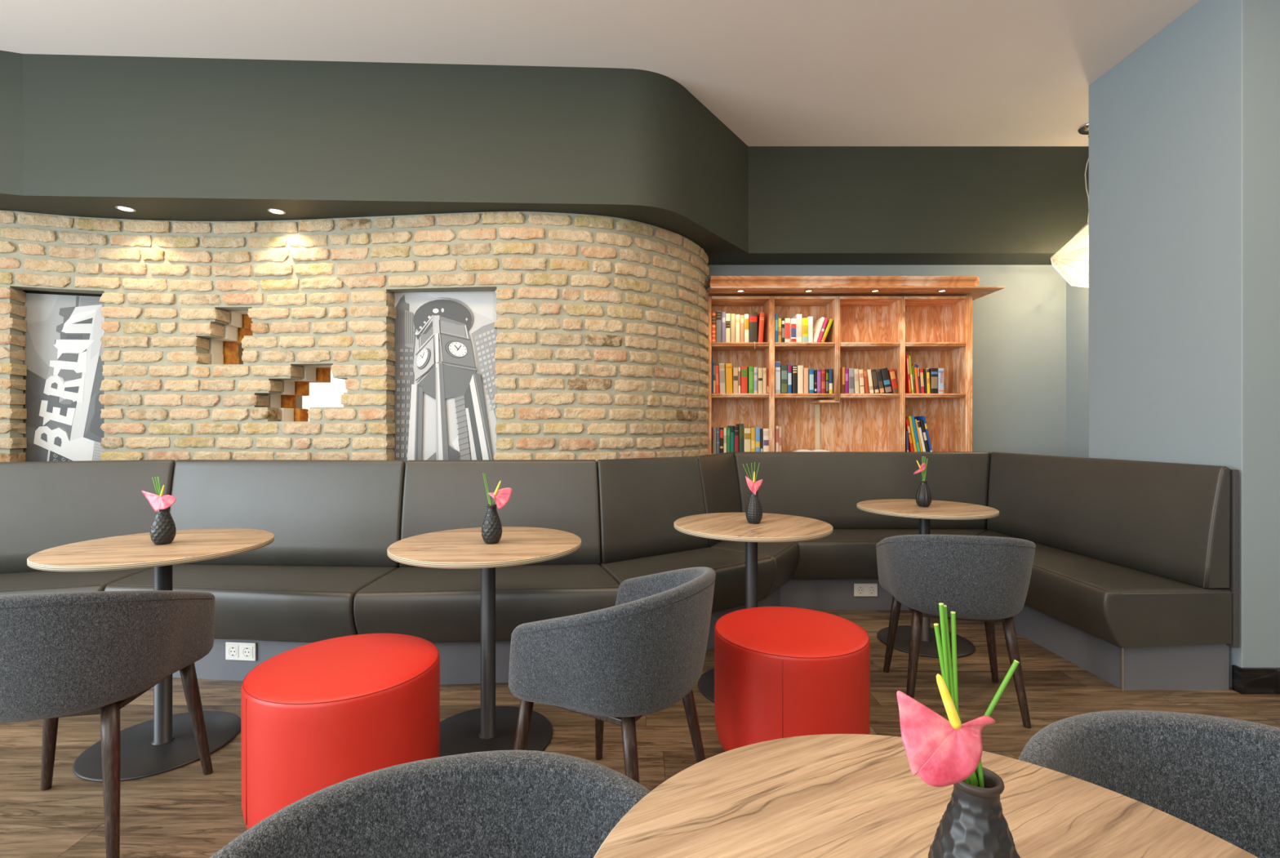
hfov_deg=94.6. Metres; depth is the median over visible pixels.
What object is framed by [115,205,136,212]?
recessed light
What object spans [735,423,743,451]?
book
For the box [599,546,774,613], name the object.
seat cushion
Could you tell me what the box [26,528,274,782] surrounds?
cafe table
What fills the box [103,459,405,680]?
bench section
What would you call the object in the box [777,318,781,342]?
book
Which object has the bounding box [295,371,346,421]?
window
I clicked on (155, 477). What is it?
stem
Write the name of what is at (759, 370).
book
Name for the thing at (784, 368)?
book
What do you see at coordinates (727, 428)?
book
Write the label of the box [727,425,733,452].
book
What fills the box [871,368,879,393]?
book
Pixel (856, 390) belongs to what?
book
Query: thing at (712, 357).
book
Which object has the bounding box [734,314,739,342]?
book
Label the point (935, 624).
stem
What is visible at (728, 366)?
book
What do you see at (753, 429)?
book
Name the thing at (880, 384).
book
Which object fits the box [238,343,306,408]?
wall
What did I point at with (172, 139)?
bulkhead
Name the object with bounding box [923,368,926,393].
book
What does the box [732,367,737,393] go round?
book
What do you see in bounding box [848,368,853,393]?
book
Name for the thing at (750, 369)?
book
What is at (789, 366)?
book
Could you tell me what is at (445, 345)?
picture
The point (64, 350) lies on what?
picture
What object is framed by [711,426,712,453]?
book
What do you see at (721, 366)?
book
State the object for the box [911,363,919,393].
book
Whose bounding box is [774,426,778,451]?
book
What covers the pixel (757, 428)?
book
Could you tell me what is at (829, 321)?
book
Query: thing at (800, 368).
book
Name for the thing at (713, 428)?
book
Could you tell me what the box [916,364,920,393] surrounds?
book
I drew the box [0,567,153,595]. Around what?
seat cushion
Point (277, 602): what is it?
seat cushion
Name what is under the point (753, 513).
bud vase
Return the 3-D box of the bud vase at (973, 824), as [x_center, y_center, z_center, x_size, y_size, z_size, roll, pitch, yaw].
[0.275,0.354,0.482,0.075,0.142,0.075,0,0,-35]
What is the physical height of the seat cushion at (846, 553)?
0.250 m
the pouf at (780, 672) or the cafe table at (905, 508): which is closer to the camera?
the pouf at (780, 672)
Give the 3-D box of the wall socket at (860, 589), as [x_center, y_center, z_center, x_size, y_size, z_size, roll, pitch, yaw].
[1.449,1.033,3.792,0.150,0.082,0.012,0,0,0]
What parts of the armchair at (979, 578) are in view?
leg, leg, seat, seat frame, leg, leg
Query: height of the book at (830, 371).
0.179 m
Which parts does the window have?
frame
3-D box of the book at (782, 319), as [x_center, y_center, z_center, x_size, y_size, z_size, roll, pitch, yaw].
[1.046,-0.720,4.389,0.020,0.177,0.149,0,0,0]
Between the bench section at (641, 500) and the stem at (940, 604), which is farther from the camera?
the bench section at (641, 500)
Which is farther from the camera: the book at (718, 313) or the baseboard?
the book at (718, 313)
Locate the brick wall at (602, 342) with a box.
[0,209,709,462]
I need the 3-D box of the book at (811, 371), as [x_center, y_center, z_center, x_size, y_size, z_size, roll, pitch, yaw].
[1.254,-0.348,4.397,0.034,0.179,0.168,0,0,0]
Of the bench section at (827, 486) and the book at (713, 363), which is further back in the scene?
the book at (713, 363)
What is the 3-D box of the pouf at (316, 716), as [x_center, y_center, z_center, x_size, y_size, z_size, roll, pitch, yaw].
[-0.891,0.933,1.797,0.535,0.463,0.535,0,0,0]
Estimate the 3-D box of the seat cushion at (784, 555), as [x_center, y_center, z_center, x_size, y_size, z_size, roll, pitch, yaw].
[0.711,0.825,3.749,0.570,0.250,0.882,0,0,26]
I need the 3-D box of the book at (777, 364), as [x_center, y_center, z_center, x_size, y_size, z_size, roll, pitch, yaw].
[1.008,-0.376,4.390,0.038,0.233,0.154,0,0,0]
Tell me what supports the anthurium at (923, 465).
in the bud vase at (923, 496)
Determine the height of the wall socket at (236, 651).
0.082 m
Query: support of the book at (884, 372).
on the bookcase
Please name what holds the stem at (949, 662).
in the bud vase at (973, 824)
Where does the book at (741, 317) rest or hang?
on the bookcase
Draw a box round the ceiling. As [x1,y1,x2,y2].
[0,0,1200,146]
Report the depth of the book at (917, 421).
4.32 m
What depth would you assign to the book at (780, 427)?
4.32 m
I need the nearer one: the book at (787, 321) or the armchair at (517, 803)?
the armchair at (517, 803)
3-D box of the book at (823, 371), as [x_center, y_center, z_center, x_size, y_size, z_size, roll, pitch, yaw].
[1.340,-0.346,4.382,0.029,0.173,0.139,0,0,0]
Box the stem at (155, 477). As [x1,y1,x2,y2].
[155,476,159,495]
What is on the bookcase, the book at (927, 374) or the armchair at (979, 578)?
the book at (927, 374)
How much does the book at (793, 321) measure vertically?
0.176 m
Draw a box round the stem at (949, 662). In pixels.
[943,604,973,785]
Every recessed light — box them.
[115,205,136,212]
[266,208,285,214]
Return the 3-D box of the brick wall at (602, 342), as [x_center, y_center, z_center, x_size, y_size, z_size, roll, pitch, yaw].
[-2.179,-0.480,3.622,5.487,1.571,0.780,0,0,-7]
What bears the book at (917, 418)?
on the bookcase
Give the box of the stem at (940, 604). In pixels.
[938,602,968,782]
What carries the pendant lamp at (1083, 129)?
hanging from the ceiling
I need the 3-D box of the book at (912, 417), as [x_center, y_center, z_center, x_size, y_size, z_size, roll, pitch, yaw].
[2.018,0.043,4.398,0.068,0.273,0.167,0,0,0]
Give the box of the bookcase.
[706,275,1004,454]
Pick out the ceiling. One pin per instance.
(775, 73)
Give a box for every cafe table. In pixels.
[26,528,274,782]
[386,526,581,756]
[593,733,1258,857]
[674,512,833,702]
[856,498,999,657]
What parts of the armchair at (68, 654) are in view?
leg, seat frame, seat, leg, leg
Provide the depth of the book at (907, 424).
4.32 m
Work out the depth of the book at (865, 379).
4.32 m
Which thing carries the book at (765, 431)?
on the bookcase
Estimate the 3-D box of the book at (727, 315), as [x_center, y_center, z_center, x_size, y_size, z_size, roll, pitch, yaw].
[0.643,-0.737,4.398,0.033,0.212,0.170,0,0,0]
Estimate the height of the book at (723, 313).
0.223 m
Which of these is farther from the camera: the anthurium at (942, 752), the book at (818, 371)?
the book at (818, 371)
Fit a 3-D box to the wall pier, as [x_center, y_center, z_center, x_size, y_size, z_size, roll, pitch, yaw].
[3.855,-0.435,3.058,2.390,3.200,0.895,0,0,0]
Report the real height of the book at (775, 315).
0.209 m
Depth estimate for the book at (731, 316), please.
4.31 m
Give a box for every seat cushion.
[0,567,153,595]
[103,564,400,642]
[353,564,619,642]
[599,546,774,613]
[708,540,798,599]
[790,528,988,579]
[978,529,1231,648]
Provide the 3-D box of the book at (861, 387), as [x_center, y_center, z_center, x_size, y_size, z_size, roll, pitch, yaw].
[1.621,-0.347,4.380,0.042,0.176,0.134,0,0,0]
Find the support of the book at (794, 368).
on the bookcase
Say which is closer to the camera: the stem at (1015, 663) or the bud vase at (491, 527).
the stem at (1015, 663)
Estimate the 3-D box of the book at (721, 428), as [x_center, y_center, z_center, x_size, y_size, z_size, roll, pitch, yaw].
[0.596,0.084,4.386,0.024,0.190,0.145,0,0,0]
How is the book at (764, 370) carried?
on the bookcase
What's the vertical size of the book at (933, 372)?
0.185 m
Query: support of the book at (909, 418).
on the bookcase
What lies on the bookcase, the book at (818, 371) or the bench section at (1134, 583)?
the book at (818, 371)
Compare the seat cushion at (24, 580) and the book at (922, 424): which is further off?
the book at (922, 424)
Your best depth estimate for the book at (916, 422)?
4.32 m
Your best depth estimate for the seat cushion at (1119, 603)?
2.61 m
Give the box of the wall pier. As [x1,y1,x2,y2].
[1088,0,1279,687]
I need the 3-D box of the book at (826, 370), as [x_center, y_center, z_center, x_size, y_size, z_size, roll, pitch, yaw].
[1.368,-0.348,4.383,0.019,0.177,0.136,0,0,0]
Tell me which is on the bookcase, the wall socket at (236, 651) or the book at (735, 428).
the book at (735, 428)
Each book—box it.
[711,311,715,342]
[711,356,712,393]
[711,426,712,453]
[712,362,715,393]
[712,426,715,453]
[712,427,714,453]
[715,311,721,342]
[715,365,719,393]
[715,427,719,453]
[716,363,725,393]
[720,427,723,453]
[721,311,725,342]
[723,427,726,453]
[724,363,733,393]
[725,313,729,342]
[726,427,729,452]
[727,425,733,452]
[729,313,734,342]
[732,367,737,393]
[733,426,738,452]
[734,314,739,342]
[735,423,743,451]
[737,367,740,393]
[739,315,744,342]
[740,366,747,393]
[743,427,751,451]
[744,314,748,342]
[747,311,757,349]
[747,366,753,393]
[751,426,759,451]
[751,427,755,451]
[753,367,757,393]
[757,311,764,342]
[757,368,762,393]
[760,428,762,451]
[762,368,766,393]
[762,428,768,451]
[766,368,768,393]
[774,314,777,342]
[774,361,780,393]
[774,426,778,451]
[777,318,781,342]
[778,426,781,451]
[780,364,787,393]
[781,318,784,342]
[784,318,790,342]
[787,364,791,393]
[790,318,795,342]
[790,448,828,451]
[791,314,801,342]
[791,365,797,393]
[797,365,803,393]
[801,317,808,342]
[803,368,808,393]
[807,316,813,342]
[808,368,813,393]
[813,316,825,342]
[813,369,816,393]
[816,369,821,393]
[817,317,828,342]
[820,318,833,342]
[821,369,825,393]
[825,368,828,393]
[828,368,832,393]
[840,367,844,393]
[844,368,848,393]
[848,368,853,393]
[853,368,859,393]
[858,369,864,393]
[862,369,868,393]
[866,368,873,393]
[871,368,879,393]
[875,368,884,393]
[880,367,892,393]
[888,368,898,393]
[905,354,911,393]
[905,416,916,451]
[905,418,913,451]
[905,431,908,451]
[908,355,913,393]
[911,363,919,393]
[911,365,915,393]
[911,416,919,451]
[914,416,932,451]
[914,419,922,451]
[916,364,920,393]
[916,420,925,451]
[918,368,924,393]
[919,420,928,451]
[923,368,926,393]
[925,368,929,393]
[928,368,937,393]
[937,368,943,393]
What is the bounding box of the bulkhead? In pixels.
[0,50,1088,265]
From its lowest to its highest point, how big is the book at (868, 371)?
0.177 m
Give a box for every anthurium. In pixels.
[142,484,176,511]
[488,480,511,509]
[745,471,763,494]
[896,673,995,786]
[913,460,926,479]
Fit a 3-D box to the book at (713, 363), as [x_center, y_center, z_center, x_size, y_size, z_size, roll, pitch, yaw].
[0.544,-0.372,4.396,0.017,0.226,0.162,0,0,0]
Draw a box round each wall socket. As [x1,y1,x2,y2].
[225,641,256,661]
[853,583,877,595]
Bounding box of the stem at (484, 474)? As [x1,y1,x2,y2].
[484,474,491,505]
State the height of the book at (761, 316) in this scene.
0.222 m
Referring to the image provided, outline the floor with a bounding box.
[0,609,1279,857]
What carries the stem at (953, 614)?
in the bud vase at (973, 824)
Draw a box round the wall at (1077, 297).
[1066,255,1088,457]
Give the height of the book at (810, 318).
0.189 m
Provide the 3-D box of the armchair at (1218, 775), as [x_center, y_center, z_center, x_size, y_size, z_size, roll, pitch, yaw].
[0.741,0.790,0.619,0.586,0.750,0.532,0,0,9]
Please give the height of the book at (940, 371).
0.185 m
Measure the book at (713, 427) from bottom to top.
0.192 m
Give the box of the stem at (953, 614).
[950,611,976,786]
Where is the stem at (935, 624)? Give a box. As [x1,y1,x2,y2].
[933,622,969,783]
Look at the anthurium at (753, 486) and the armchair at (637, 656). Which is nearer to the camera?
the armchair at (637, 656)
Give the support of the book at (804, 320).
on the bookcase
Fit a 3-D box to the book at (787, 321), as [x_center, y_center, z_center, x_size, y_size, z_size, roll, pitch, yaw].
[1.078,-0.720,4.384,0.040,0.177,0.142,0,0,0]
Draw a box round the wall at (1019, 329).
[706,264,1066,456]
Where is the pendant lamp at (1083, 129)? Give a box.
[1050,122,1088,288]
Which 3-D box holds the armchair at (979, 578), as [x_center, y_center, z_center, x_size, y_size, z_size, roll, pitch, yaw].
[1.351,0.790,2.545,0.586,0.750,0.532,0,0,14]
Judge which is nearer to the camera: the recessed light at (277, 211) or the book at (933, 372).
the recessed light at (277, 211)
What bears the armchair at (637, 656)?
on the floor
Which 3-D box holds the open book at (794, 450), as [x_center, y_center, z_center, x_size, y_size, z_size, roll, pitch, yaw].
[1.269,0.165,4.400,0.312,0.028,0.208,0,0,0]
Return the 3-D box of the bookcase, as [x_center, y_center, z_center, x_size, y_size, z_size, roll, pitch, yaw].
[1.521,0.046,4.334,2.054,2.237,0.428,0,0,0]
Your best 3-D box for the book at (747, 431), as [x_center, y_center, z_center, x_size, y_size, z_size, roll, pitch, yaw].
[0.785,0.087,4.393,0.048,0.186,0.161,0,0,0]
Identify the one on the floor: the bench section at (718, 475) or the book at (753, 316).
the bench section at (718, 475)
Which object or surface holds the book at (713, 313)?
on the bookcase
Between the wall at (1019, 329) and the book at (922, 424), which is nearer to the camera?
the book at (922, 424)
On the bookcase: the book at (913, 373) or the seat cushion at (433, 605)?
the book at (913, 373)
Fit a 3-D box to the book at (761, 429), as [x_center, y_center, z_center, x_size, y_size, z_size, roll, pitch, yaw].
[0.890,0.089,4.381,0.015,0.181,0.130,0,0,0]
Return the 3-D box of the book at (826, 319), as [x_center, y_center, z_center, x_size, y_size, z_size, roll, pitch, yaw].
[1.338,-0.722,4.398,0.081,0.182,0.167,0,0,0]
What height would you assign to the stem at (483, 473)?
0.185 m
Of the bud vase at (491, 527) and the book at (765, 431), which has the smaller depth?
the bud vase at (491, 527)
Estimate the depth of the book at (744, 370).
4.31 m
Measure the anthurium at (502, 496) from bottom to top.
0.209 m
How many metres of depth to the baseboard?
2.59 m
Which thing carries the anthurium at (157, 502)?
in the bud vase at (162, 530)
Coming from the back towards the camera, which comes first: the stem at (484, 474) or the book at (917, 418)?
the book at (917, 418)
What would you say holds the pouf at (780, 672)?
on the floor
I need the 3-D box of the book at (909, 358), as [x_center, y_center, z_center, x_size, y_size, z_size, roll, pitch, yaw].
[1.983,-0.398,4.388,0.039,0.278,0.143,0,0,0]
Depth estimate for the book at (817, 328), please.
4.32 m
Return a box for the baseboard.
[1231,664,1279,693]
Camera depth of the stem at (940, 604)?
0.48 m
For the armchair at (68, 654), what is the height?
0.750 m
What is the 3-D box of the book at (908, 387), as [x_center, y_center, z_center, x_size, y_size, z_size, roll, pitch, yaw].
[1.965,-0.401,4.387,0.036,0.284,0.143,0,0,0]
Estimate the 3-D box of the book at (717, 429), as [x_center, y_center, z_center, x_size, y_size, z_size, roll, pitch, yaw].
[0.570,0.084,4.393,0.024,0.190,0.158,0,0,0]
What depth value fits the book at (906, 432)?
4.32 m
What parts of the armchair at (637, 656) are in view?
leg, seat, seat frame, leg, leg, leg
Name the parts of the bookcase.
panel, shelf, shelf, shelf, shelf, support rail, crown moulding, shelf, shelf, shelf, shelf, panel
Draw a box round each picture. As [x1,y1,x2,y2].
[23,293,104,461]
[394,291,496,461]
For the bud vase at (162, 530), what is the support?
on the cafe table at (166, 742)
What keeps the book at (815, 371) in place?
on the bookcase
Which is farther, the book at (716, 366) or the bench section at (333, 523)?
the book at (716, 366)
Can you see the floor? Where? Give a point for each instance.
(184, 811)
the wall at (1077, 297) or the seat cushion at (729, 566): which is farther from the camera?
the wall at (1077, 297)
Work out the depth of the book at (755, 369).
4.32 m
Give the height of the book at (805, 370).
0.186 m
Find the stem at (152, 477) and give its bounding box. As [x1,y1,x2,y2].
[151,477,158,495]
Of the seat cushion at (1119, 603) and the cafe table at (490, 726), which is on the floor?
the cafe table at (490, 726)
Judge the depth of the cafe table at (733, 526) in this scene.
2.63 m
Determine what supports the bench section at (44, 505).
on the floor
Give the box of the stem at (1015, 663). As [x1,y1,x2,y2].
[977,659,1019,787]
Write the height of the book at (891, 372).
0.180 m
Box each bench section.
[0,459,175,595]
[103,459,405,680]
[353,459,619,684]
[596,456,774,649]
[696,452,798,607]
[733,451,991,609]
[978,452,1240,689]
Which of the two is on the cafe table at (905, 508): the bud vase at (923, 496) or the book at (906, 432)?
the bud vase at (923, 496)
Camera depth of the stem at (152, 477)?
2.19 m
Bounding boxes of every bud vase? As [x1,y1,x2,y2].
[150,507,176,544]
[481,504,502,543]
[745,491,762,524]
[915,480,931,506]
[928,766,1020,857]
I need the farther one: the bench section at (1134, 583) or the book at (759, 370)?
the book at (759, 370)
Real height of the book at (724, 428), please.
0.188 m
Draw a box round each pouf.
[240,633,439,829]
[714,606,870,751]
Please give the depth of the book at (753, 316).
4.31 m
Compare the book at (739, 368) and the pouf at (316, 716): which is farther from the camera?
the book at (739, 368)
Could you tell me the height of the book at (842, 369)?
0.193 m
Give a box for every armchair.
[0,590,214,857]
[209,749,650,857]
[508,566,715,782]
[875,534,1035,728]
[1017,710,1279,857]
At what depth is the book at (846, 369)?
4.32 m
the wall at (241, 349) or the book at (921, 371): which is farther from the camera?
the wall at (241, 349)
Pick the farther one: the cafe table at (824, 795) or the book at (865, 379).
the book at (865, 379)
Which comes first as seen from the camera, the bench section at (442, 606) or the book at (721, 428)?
the bench section at (442, 606)
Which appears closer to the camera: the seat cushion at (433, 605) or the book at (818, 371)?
the seat cushion at (433, 605)
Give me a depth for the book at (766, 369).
4.32 m
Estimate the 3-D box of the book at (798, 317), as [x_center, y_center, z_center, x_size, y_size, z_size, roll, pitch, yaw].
[1.164,-0.734,4.390,0.039,0.207,0.155,0,0,0]
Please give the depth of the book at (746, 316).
4.31 m
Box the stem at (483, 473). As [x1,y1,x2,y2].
[482,472,490,505]

